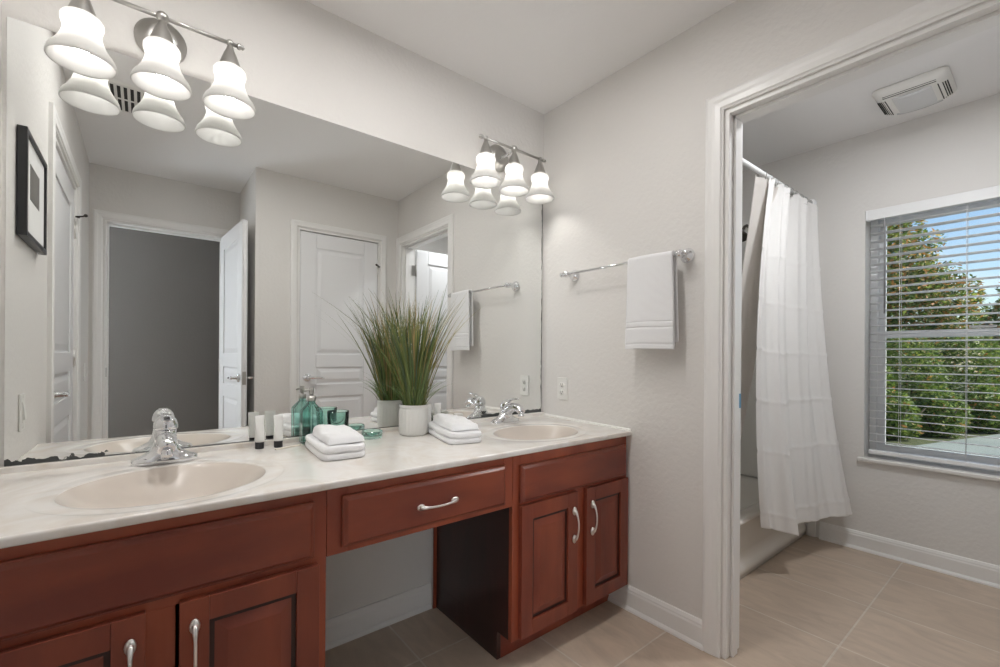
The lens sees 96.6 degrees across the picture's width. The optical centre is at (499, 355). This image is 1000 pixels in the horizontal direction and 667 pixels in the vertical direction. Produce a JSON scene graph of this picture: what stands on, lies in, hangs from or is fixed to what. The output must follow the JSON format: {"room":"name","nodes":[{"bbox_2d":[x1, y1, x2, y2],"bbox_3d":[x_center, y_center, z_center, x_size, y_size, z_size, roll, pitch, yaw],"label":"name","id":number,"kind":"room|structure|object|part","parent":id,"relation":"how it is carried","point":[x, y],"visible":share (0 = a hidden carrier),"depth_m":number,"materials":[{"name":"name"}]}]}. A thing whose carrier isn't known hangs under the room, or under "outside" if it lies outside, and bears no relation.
{"room":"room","nodes":[
{"label":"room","id":0,"kind":"room"},
{"bbox_2d":[0,0,1,233],"bbox_3d":[-0.607,-0.107,0.185,0.125,2.460,2.450,0,0,-39],"label":"wall","id":1,"kind":"structure","parent":0,"point":[0,0],"depth_m":1.18,"materials":[{"name":"white paint"}]},
{"bbox_2d":[0,0,543,619],"bbox_3d":[0.067,-0.102,2.379,3.920,2.460,0.130,0,0,-39],"label":"wall","id":2,"kind":"structure","parent":0,"point":[301,56],"depth_m":1.75,"materials":[{"name":"white paint"}]},
{"bbox_2d":[44,0,255,119],"bbox_3d":[-0.995,-0.908,1.311,0.481,0.269,0.202,0,0,-39],"label":"vanity light","id":3,"kind":"object","parent":2,"relation":"attached to","point":[77,47],"visible":1,"depth_m":1.27,"materials":[{"name":"white glass"}]},
{"bbox_3d":[-1.109,-0.837,1.183,0.143,0.125,0.143,0,0,-39],"label":"lamp shade","id":4,"kind":"part","parent":3,"relation":"part of","materials":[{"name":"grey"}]},
{"bbox_3d":[-1.048,-0.977,1.378,0.132,0.132,0.031,0,0,-39],"label":"plate","id":5,"kind":"part","parent":3,"relation":"part of","materials":[{"name":"silver metal"}]},
{"bbox_3d":[-0.977,-0.836,1.288,0.143,0.125,0.143,0,0,-39],"label":"lamp shade","id":6,"kind":"part","parent":3,"relation":"part of","materials":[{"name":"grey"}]},
{"bbox_3d":[-0.976,-0.977,1.288,0.418,0.032,0.032,0,0,-39],"label":"rod","id":7,"kind":"part","parent":3,"relation":"part of","materials":[{"name":"silver metal"}]},
{"bbox_3d":[-0.845,-0.835,1.394,0.143,0.125,0.143,0,0,-39],"label":"lamp shade","id":8,"kind":"part","parent":3,"relation":"part of","materials":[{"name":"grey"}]},
{"bbox_2d":[0,412,543,473],"bbox_3d":[-0.542,0.317,1.796,1.993,0.032,0.020,0,0,-39],"label":"backsplash","id":9,"kind":"structure","parent":2,"relation":"attached to","point":[125,457],"depth_m":1.33,"materials":[{"name":"stone"}]},
{"bbox_2d":[4,17,542,466],"bbox_3d":[-0.543,-0.300,1.800,1.973,1.202,0.008,0,0,-39],"label":"wall mirror","id":10,"kind":"object","parent":2,"relation":"attached to","point":[179,259],"visible":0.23,"depth_m":1.49,"materials":[{"name":"silver glass"}]},
{"bbox_2d":[325,583,431,650],"bbox_3d":[-0.546,1.070,1.798,0.610,0.106,0.021,0,0,-39],"label":"baseboard","id":11,"kind":"structure","parent":2,"relation":"attached to","point":[346,627],"depth_m":1.83,"materials":[{"name":"white wood"}]},
{"bbox_2d":[470,134,553,203],"bbox_3d":[0.049,-0.914,2.148,0.481,0.269,0.202,0,0,-39],"label":"vanity light","id":12,"kind":"object","parent":2,"relation":"attached to","point":[492,159],"visible":1,"depth_m":2.11,"materials":[{"name":"white glass"}]},
{"bbox_3d":[-0.065,-0.843,2.020,0.143,0.125,0.143,0,0,-39],"label":"lamp shade","id":13,"kind":"part","parent":12,"relation":"part of","materials":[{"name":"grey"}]},
{"bbox_3d":[-0.004,-0.983,2.215,0.132,0.132,0.031,0,0,-39],"label":"plate","id":14,"kind":"part","parent":12,"relation":"part of","materials":[{"name":"silver metal"}]},
{"bbox_3d":[0.035,-0.978,2.166,0.018,0.025,0.108,0,0,-39],"label":"arm","id":15,"kind":"part","parent":12,"relation":"part of","materials":[{"name":"silver metal"}]},
{"bbox_3d":[0.068,-0.983,2.125,0.418,0.032,0.032,0,0,-39],"label":"rod","id":16,"kind":"part","parent":12,"relation":"part of","materials":[{"name":"silver metal"}]},
{"bbox_3d":[0.067,-0.842,2.125,0.143,0.125,0.143,0,0,-39],"label":"lamp shade","id":17,"kind":"part","parent":12,"relation":"part of","materials":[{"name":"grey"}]},
{"bbox_3d":[0.199,-0.841,2.231,0.143,0.125,0.143,0,0,-39],"label":"lamp shade","id":18,"kind":"part","parent":12,"relation":"part of","materials":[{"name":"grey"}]},
{"bbox_2d":[399,403,428,435],"bbox_3d":[-0.352,0.259,1.817,0.118,0.122,0.118,0,1,-39],"label":"pot","id":19,"kind":"object","parent":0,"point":[413,417],"depth_m":1.77,"materials":[{"name":"white ceramic"}]},
{"bbox_2d":[305,0,999,170],"bbox_3d":[0.939,-1.367,0.681,4.705,0.120,4.000,0,0,-39],"label":"ceiling","id":20,"kind":"structure","parent":0,"point":[539,55],"depth_m":1.93,"materials":[{"name":"white paint"}]},
{"bbox_2d":[872,66,956,115],"bbox_3d":[2.033,-1.274,2.188,0.302,0.048,0.273,0,0,-39],"label":"exhaust fan","id":21,"kind":"object","parent":20,"relation":"attached to","point":[929,88],"visible":1,"depth_m":2.14,"materials":[{"name":"white plastic"}]},
{"bbox_2d":[325,534,999,666],"bbox_3d":[0.922,1.193,0.681,4.705,0.120,4.000,0,0,-39],"label":"floor","id":22,"kind":"structure","parent":0,"point":[816,602],"depth_m":1.82,"materials":[{"name":"tile"}]},
{"bbox_2d":[0,490,325,666],"bbox_3d":[-0.872,0.735,1.152,0.674,0.773,0.573,0,0,-39],"label":"vanity cabinet","id":23,"kind":"object","parent":22,"relation":"on","point":[243,585],"visible":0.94,"depth_m":0.97,"materials":[{"name":"brown wood"}]},
{"bbox_3d":[-0.858,0.774,0.849,0.283,0.471,0.019,0,0,-39],"label":"door","id":24,"kind":"part","parent":23,"relation":"part of","materials":[{"name":"brown wood"}]},
{"bbox_3d":[-0.855,0.774,0.845,0.159,0.347,0.010,0,0,-39],"label":"raised panel","id":25,"kind":"part","parent":23,"relation":"part of","materials":[{"name":"brown wood"}]},
{"bbox_3d":[-0.750,0.652,0.903,0.021,0.144,0.032,0,0,-39],"label":"handle","id":26,"kind":"part","parent":23,"relation":"part of","materials":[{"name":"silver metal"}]},
{"bbox_3d":[-0.665,0.650,0.971,0.021,0.144,0.032,0,0,-39],"label":"handle","id":27,"kind":"part","parent":23,"relation":"part of","materials":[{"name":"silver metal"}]},
{"bbox_3d":[-0.588,0.775,1.065,0.294,0.471,0.019,0,0,-39],"label":"door","id":28,"kind":"part","parent":23,"relation":"part of","materials":[{"name":"brown wood"}]},
{"bbox_3d":[-0.585,0.775,1.062,0.170,0.347,0.010,0,0,-39],"label":"raised panel","id":29,"kind":"part","parent":23,"relation":"part of","materials":[{"name":"brown wood"}]},
{"bbox_2d":[433,436,627,659],"bbox_3d":[0.150,0.742,1.972,0.682,0.773,0.574,0,0,-39],"label":"vanity cabinet","id":30,"kind":"object","parent":22,"relation":"on","point":[509,577],"visible":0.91,"depth_m":1.74,"materials":[{"name":"brown wood"}]},
{"bbox_2d":[0,412,631,548],"bbox_3d":[-0.370,0.379,1.581,1.994,0.154,0.571,0,0,-39],"label":"countertop","id":31,"kind":"structure","parent":30,"relation":"on","point":[39,502],"depth_m":1.25,"materials":[{"name":"stone"}]},
{"bbox_2d":[55,463,264,508],"bbox_3d":[-0.843,0.380,1.144,0.426,0.115,0.360,0,0,-39],"label":"sink","id":32,"kind":"object","parent":31,"relation":"in","point":[139,488],"depth_m":1.21,"materials":[{"name":"white ceramic"}]},
{"bbox_2d":[130,414,197,465],"bbox_3d":[-0.961,0.246,1.284,0.160,0.142,0.156,0,1,-39],"label":"faucet","id":33,"kind":"object","parent":31,"relation":"on","point":[165,449],"visible":1,"depth_m":1.29,"materials":[{"name":"silver metal"}]},
{"bbox_3d":[-0.956,0.255,1.278,0.054,0.068,0.140,0,1,-39],"label":"spout","id":34,"kind":"part","parent":33,"relation":"part of","materials":[{"name":"silver metal"}]},
{"bbox_3d":[-0.988,0.196,1.318,0.060,0.044,0.060,0,1,-39],"label":"handle","id":35,"kind":"part","parent":33,"relation":"part of","materials":[{"name":"silver metal"}]},
{"bbox_3d":[-0.957,0.187,1.278,0.028,0.020,0.089,0,1,-39],"label":"lever","id":36,"kind":"part","parent":33,"relation":"part of","materials":[{"name":"silver metal"}]},
{"bbox_2d":[254,415,264,448],"bbox_3d":[-0.817,0.260,1.514,0.031,0.112,0.032,0,0,-33],"label":"tube","id":37,"kind":"object","parent":31,"relation":"on","point":[259,439],"visible":1,"depth_m":1.50,"materials":[{"name":"white plastic"}]},
{"bbox_2d":[273,414,283,447],"bbox_3d":[-0.766,0.261,1.540,0.031,0.112,0.032,0,0,-25],"label":"tube","id":38,"kind":"object","parent":31,"relation":"on","point":[278,419],"visible":1,"depth_m":1.53,"materials":[{"name":"white plastic"}]},
{"bbox_2d":[274,444,301,449],"bbox_3d":[-0.729,0.316,1.537,0.011,0.004,0.095,0,0,35],"label":"stick","id":39,"kind":"object","parent":31,"relation":"on","point":[298,444],"visible":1,"depth_m":1.53,"materials":[{"name":"beige paper"}]},
{"bbox_2d":[299,387,322,443],"bbox_3d":[-0.684,0.217,1.614,0.074,0.200,0.074,0,1,-39],"label":"soap dispenser","id":40,"kind":"object","parent":31,"relation":"on","point":[311,414],"visible":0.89,"depth_m":1.59,"materials":[{"name":"green glass"}]},
{"bbox_2d":[305,434,364,460],"bbox_3d":[-0.556,0.298,1.496,0.153,0.047,0.277,0,1,-39],"label":"folded towel","id":41,"kind":"object","parent":31,"relation":"on","point":[325,452],"visible":0.66,"depth_m":1.39,"materials":[{"name":"white fabric"}]},
{"bbox_2d":[312,424,364,444],"bbox_3d":[-0.546,0.257,1.497,0.121,0.040,0.233,0,0,-35],"label":"washcloth","id":42,"kind":"object","parent":41,"relation":"on","point":[329,434],"visible":1,"depth_m":1.45,"materials":[{"name":"white fabric"}]},
{"bbox_2d":[327,409,348,425],"bbox_3d":[-0.606,0.263,1.667,0.078,0.110,0.078,0,1,-39],"label":"glass tumbler","id":43,"kind":"object","parent":31,"relation":"on","point":[336,417],"visible":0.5,"depth_m":1.64,"materials":[{"name":"teal glass"}]},
{"bbox_2d":[361,429,382,439],"bbox_3d":[-0.495,0.305,1.725,0.079,0.028,0.079,0,1,-39],"label":"soap dish","id":44,"kind":"object","parent":31,"relation":"on","point":[370,434],"visible":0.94,"depth_m":1.70,"materials":[{"name":"green glass"}]},
{"bbox_2d":[323,286,484,435],"bbox_3d":[-0.327,0.018,1.746,0.774,0.615,0.357,0,1,-39],"label":"potted grass","id":45,"kind":"object","parent":31,"relation":"on","point":[413,368],"depth_m":1.76,"materials":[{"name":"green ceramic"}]},
{"bbox_2d":[326,457,511,556],"bbox_3d":[-0.335,0.443,1.540,0.644,0.183,0.510,0,0,-39],"label":"drawer unit","id":46,"kind":"object","parent":31,"relation":"attached to","point":[360,515],"visible":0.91,"depth_m":1.32,"materials":[{"name":"brown wood"}]},
{"bbox_3d":[-0.182,0.454,1.357,0.148,0.019,0.032,0,0,-39],"label":"handle","id":47,"kind":"part","parent":46,"relation":"part of","materials":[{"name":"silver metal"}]},
{"bbox_2d":[428,403,430,422],"bbox_3d":[-0.310,0.264,1.916,0.031,0.112,0.031,0,0,-7],"label":"tube","id":48,"kind":"object","parent":31,"relation":"on","point":[429,404],"visible":0.38,"depth_m":1.91,"materials":[{"name":"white plastic"}]},
{"bbox_2d":[434,403,440,415],"bbox_3d":[-0.274,0.264,1.945,0.031,0.112,0.031,0,0,-2],"label":"tube","id":49,"kind":"object","parent":31,"relation":"on","point":[437,406],"visible":0.46,"depth_m":1.94,"materials":[{"name":"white plastic"}]},
{"bbox_2d":[428,421,481,444],"bbox_3d":[-0.186,0.302,1.771,0.144,0.050,0.292,0,0,-27],"label":"folded towel","id":50,"kind":"object","parent":31,"relation":"on","point":[445,435],"visible":0.7,"depth_m":1.66,"materials":[{"name":"white fabric"}]},
{"bbox_2d":[433,413,478,430],"bbox_3d":[-0.180,0.259,1.775,0.118,0.043,0.256,0,0,-25],"label":"washcloth","id":51,"kind":"object","parent":50,"relation":"on","point":[450,422],"visible":1,"depth_m":1.73,"materials":[{"name":"white fabric"}]},
{"bbox_2d":[491,398,524,424],"bbox_3d":[0.057,0.259,2.091,0.160,0.130,0.156,0,1,-39],"label":"faucet","id":52,"kind":"object","parent":31,"relation":"on","point":[505,416],"visible":1,"depth_m":2.09,"materials":[{"name":"silver metal"}]},
{"bbox_3d":[0.030,0.233,2.126,0.060,0.044,0.060,0,1,-39],"label":"handle","id":53,"kind":"part","parent":52,"relation":"part of","materials":[{"name":"silver metal"}]},
{"bbox_3d":[0.061,0.213,2.087,0.028,0.038,0.091,0,1,-39],"label":"lever","id":54,"kind":"part","parent":52,"relation":"part of","materials":[{"name":"silver metal"}]},
{"bbox_3d":[0.062,0.259,2.085,0.054,0.074,0.140,0,1,-39],"label":"spout","id":55,"kind":"part","parent":52,"relation":"part of","materials":[{"name":"silver metal"}]},
{"bbox_2d":[494,425,577,439],"bbox_3d":[0.158,0.387,1.929,0.410,0.114,0.300,0,0,-39],"label":"sink","id":56,"kind":"object","parent":31,"relation":"in","point":[516,432],"depth_m":2.05,"materials":[{"name":"white ceramic"}]},
{"bbox_3d":[-0.120,0.740,1.800,0.018,0.773,0.504,0,0,-39],"label":"panel","id":57,"kind":"part","parent":30,"relation":"part of","materials":[{"name":"laminate"}]},
{"bbox_3d":[0.187,0.778,1.686,0.297,0.476,0.019,0,0,-39],"label":"door","id":58,"kind":"part","parent":30,"relation":"part of","materials":[{"name":"brown wood"}]},
{"bbox_3d":[0.190,0.778,1.683,0.173,0.352,0.010,0,0,-39],"label":"raised panel","id":59,"kind":"part","parent":30,"relation":"part of","materials":[{"name":"brown wood"}]},
{"bbox_3d":[0.298,0.690,1.799,0.668,0.668,0.019,0,0,-39],"label":"frame","id":60,"kind":"part","parent":30,"relation":"part of","materials":[{"name":"brown wood"}]},
{"bbox_3d":[0.317,0.465,1.789,0.625,0.137,0.019,0,0,-39],"label":"false drawer","id":61,"kind":"part","parent":30,"relation":"part of","materials":[{"name":"brown wood"}]},
{"bbox_3d":[0.299,0.667,1.744,0.021,0.144,0.032,0,0,-39],"label":"handle","id":62,"kind":"part","parent":30,"relation":"part of","materials":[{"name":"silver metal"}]},
{"bbox_3d":[0.385,0.664,1.812,0.021,0.144,0.032,0,0,-39],"label":"handle","id":63,"kind":"part","parent":30,"relation":"part of","materials":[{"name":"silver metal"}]},
{"bbox_3d":[0.454,0.780,1.900,0.280,0.476,0.019,0,0,-39],"label":"door","id":64,"kind":"part","parent":30,"relation":"part of","materials":[{"name":"brown wood"}]},
{"bbox_3d":[0.457,0.780,1.897,0.156,0.352,0.010,0,0,-39],"label":"raised panel","id":65,"kind":"part","parent":30,"relation":"part of","materials":[{"name":"brown wood"}]},
{"bbox_2d":[740,474,805,579],"bbox_3d":[1.139,0.984,2.654,1.486,0.302,0.744,0,0,-39],"label":"bathtub","id":66,"kind":"object","parent":22,"relation":"on","point":[758,545],"visible":0.02,"depth_m":2.43,"materials":[{"name":"white ceramic"}]},
{"bbox_2d":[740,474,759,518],"bbox_3d":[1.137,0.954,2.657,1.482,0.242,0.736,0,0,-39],"label":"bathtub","id":67,"kind":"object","parent":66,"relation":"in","point":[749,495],"depth_m":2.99,"materials":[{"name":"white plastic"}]},
{"bbox_2d":[740,207,817,536],"bbox_3d":[1.153,0.100,2.645,1.487,2.070,0.814,0,0,-39],"label":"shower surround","id":68,"kind":"object","parent":22,"relation":"on","point":[748,462],"visible":0.13,"depth_m":3.08,"materials":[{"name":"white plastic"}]},
{"bbox_2d":[742,224,748,241],"bbox_3d":[1.665,-0.839,3.047,0.169,0.133,0.092,0,0,-39],"label":"shower","id":69,"kind":"object","parent":68,"relation":"attached to","point":[744,234],"visible":0.48,"depth_m":3.01,"materials":[{"name":"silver metal"}]},
{"bbox_2d":[743,158,816,203],"bbox_3d":[1.394,-0.956,2.355,1.456,0.064,0.060,0,0,-39],"label":"shower rod","id":70,"kind":"object","parent":68,"relation":"attached to","point":[746,163],"visible":0.24,"depth_m":2.33,"materials":[{"name":"white metal"}]},
{"bbox_2d":[741,170,851,535],"bbox_3d":[1.507,-0.018,2.435,1.145,1.911,0.332,0,0,-24],"label":"shower curtain","id":71,"kind":"object","parent":70,"relation":"hanging from","point":[801,479],"visible":0.93,"depth_m":2.42,"materials":[{"name":"white fabric"}]},
{"bbox_2d":[542,0,993,657],"bbox_3d":[1.032,-0.096,1.518,0.110,2.460,2.420,0,0,-39],"label":"wall","id":72,"kind":"structure","parent":0,"point":[624,156],"depth_m":1.89,"materials":[{"name":"white paint"}]},
{"bbox_2d":[557,377,567,399],"bbox_3d":[0.322,0.172,2.306,0.009,0.115,0.070,0,0,-39],"label":"wall outlet","id":73,"kind":"object","parent":72,"relation":"attached to","point":[562,383],"visible":1,"depth_m":2.30,"materials":[{"name":"white plastic"}]},
{"bbox_2d":[560,248,694,281],"bbox_3d":[0.533,-0.398,1.988,0.082,0.060,0.672,0,0,-39],"label":"towel bar","id":74,"kind":"object","parent":72,"relation":"attached to","point":[687,255],"visible":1,"depth_m":1.96,"materials":[{"name":"silver metal"}]},
{"bbox_3d":[0.346,-0.400,2.225,0.085,0.060,0.059,0,0,-31],"label":"post","id":75,"kind":"part","parent":74,"relation":"part of","materials":[{"name":"silver metal"}]},
{"bbox_2d":[625,250,678,348],"bbox_3d":[0.618,-0.221,1.830,0.052,0.393,0.225,0,0,-39],"label":"hand towel","id":76,"kind":"object","parent":74,"relation":"hanging from","point":[652,285],"visible":1,"depth_m":1.80,"materials":[{"name":"white fabric"}]},
{"bbox_3d":[0.724,-0.397,1.753,0.059,0.060,0.085,0,0,44],"label":"post","id":77,"kind":"part","parent":74,"relation":"part of","materials":[{"name":"silver metal"}]},
{"bbox_2d":[608,584,702,650],"bbox_3d":[0.644,1.078,1.887,0.021,0.106,0.447,0,0,-39],"label":"baseboard","id":78,"kind":"structure","parent":72,"relation":"attached to","point":[675,621],"depth_m":1.85,"materials":[{"name":"white wood"}]},
{"bbox_2d":[702,0,988,657],"bbox_3d":[1.067,0.076,1.370,0.018,2.117,0.891,0,0,-39],"label":"trim","id":79,"kind":"structure","parent":72,"relation":"attached to","point":[921,15],"depth_m":1.67,"materials":[{"name":"white wood"}]},
{"bbox_2d":[723,0,999,659],"bbox_3d":[1.117,0.112,1.410,0.114,2.045,0.747,0,0,-39],"label":"trim","id":80,"kind":"structure","parent":72,"relation":"attached to","point":[987,16],"depth_m":1.66,"materials":[{"name":"white wood"}]},
{"bbox_2d":[742,93,999,565],"bbox_3d":[2.315,-0.087,2.547,0.200,2.460,2.420,0,0,-39],"label":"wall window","id":81,"kind":"structure","parent":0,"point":[954,150],"depth_m":2.56,"materials":[{"name":"white paint"}]},
{"bbox_2d":[819,521,999,588],"bbox_3d":[2.476,1.091,2.160,0.021,0.106,1.565,0,0,-39],"label":"baseboard","id":82,"kind":"structure","parent":81,"relation":"attached to","point":[988,574],"depth_m":2.43,"materials":[{"name":"white wood"}]},
{"bbox_2d":[857,198,999,481],"bbox_3d":[2.488,-0.110,2.310,0.217,1.463,0.965,0,0,-39],"label":"window","id":83,"kind":"structure","parent":81,"relation":"attached to","point":[873,345],"depth_m":2.64,"materials":[{"name":"white plastic"}]},
{"bbox_3d":[2.531,0.212,2.348,0.026,0.706,0.839,0,0,-39],"label":"sash","id":84,"kind":"part","parent":83,"relation":"part of","materials":[{"name":"white plastic"}]},
{"bbox_3d":[2.559,-0.454,2.367,0.024,0.706,0.839,0,0,-39],"label":"sash","id":85,"kind":"part","parent":83,"relation":"part of","materials":[{"name":"white plastic"}]},
{"bbox_2d":[866,185,999,470],"bbox_3d":[2.440,-0.134,2.275,0.069,1.415,0.900,0,0,-39],"label":"window blind","id":86,"kind":"object","parent":81,"relation":"attached to","point":[993,192],"visible":1,"depth_m":2.40,"materials":[{"name":"white plastic"}]},
{"bbox_3d":[2.259,-0.123,2.514,0.050,1.350,0.002,0,0,-39],"label":"ladder cord","id":87,"kind":"part","parent":86,"relation":"part of","materials":[{"name":"white fabric"}]},
{"bbox_3d":[2.444,0.563,2.277,0.050,0.022,0.873,0,0,-39],"label":"rail","id":88,"kind":"part","parent":86,"relation":"part of","materials":[{"name":"white"}]},
{"bbox_3d":[2.421,-0.121,2.311,0.050,1.350,0.002,0,0,-39],"label":"ladder cord","id":89,"kind":"part","parent":86,"relation":"part of","materials":[{"name":"white fabric"}]},
{"label":"outside","id":90,"kind":"structure","parent":0,"visible":0},
{"bbox_2d":[886,370,999,446],"bbox_3d":[24.337,1.543,21.755,58.190,0.200,80.000,0,0,-39],"label":"ground","id":91,"kind":"structure","parent":90,"point":[914,442],"depth_m":7.17,"materials":[{"name":"green plant"}]},
{"bbox_2d":[886,359,896,390],"bbox_3d":[6.329,0.413,8.064,1.403,1.830,1.347,0,0,-39],"label":"shrub","id":92,"kind":"object","parent":91,"relation":"on","point":[889,383],"visible":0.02,"depth_m":7.69,"materials":[{"name":"green plant"}]},
{"bbox_2d":[886,389,924,439],"bbox_3d":[6.193,0.935,7.036,0.829,0.797,0.864,0,0,21],"label":"shrub","id":93,"kind":"object","parent":91,"relation":"on","point":[889,392],"visible":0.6,"depth_m":6.80,"materials":[{"name":"green plant"}]},
{"bbox_2d":[886,329,951,424],"bbox_3d":[7.678,0.417,8.494,1.461,1.847,1.362,0,0,-39],"label":"shrub","id":94,"kind":"object","parent":91,"relation":"on","point":[923,353],"visible":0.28,"depth_m":8.14,"materials":[{"name":"green plant"}]},
{"bbox_2d":[886,220,987,370],"bbox_3d":[9.557,-1.266,11.094,3.348,5.222,2.987,0,0,23],"label":"tree","id":95,"kind":"object","parent":91,"relation":"on","point":[933,303],"visible":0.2,"depth_m":10.07,"materials":[{"name":"green plant"}]},
{"bbox_2d":[913,386,974,438],"bbox_3d":[7.248,0.921,7.338,0.980,0.830,0.817,0,0,-39],"label":"shrub","id":96,"kind":"object","parent":91,"relation":"on","point":[936,394],"visible":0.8,"depth_m":7.14,"materials":[{"name":"green plant"}]},
{"bbox_2d":[908,434,999,457],"bbox_3d":[13.064,1.350,7.113,22.100,0.029,9.250,0,0,-39],"label":"patio","id":97,"kind":"structure","parent":91,"relation":"on","point":[975,440],"depth_m":6.36,"materials":[{"name":"concrete"}]},
{"bbox_2d":[918,336,999,409],"bbox_3d":[9.177,0.409,8.779,1.441,1.882,1.426,0,0,-39],"label":"shrub","id":98,"kind":"object","parent":91,"relation":"on","point":[958,344],"visible":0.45,"depth_m":8.56,"materials":[{"name":"green plant"}]},
{"bbox_2d":[961,384,999,432],"bbox_3d":[8.448,0.925,7.770,0.984,0.835,0.812,0,0,-39],"label":"shrub","id":99,"kind":"object","parent":91,"relation":"on","point":[994,424],"visible":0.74,"depth_m":7.59,"materials":[{"name":"green plant"}]},
{"bbox_2d":[972,341,999,390],"bbox_3d":[10.853,0.343,9.212,1.481,2.048,1.464,0,0,-21],"label":"shrub","id":100,"kind":"object","parent":91,"relation":"on","point":[992,350],"visible":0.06,"depth_m":9.46,"materials":[{"name":"green plant"}]},
{"bbox_2d":[973,282,999,347],"bbox_3d":[13.770,-0.503,11.184,2.804,3.756,2.605,0,0,-39],"label":"tree","id":101,"kind":"object","parent":91,"relation":"on","point":[996,308],"visible":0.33,"depth_m":11.66,"materials":[{"name":"green plant"}]}
]}

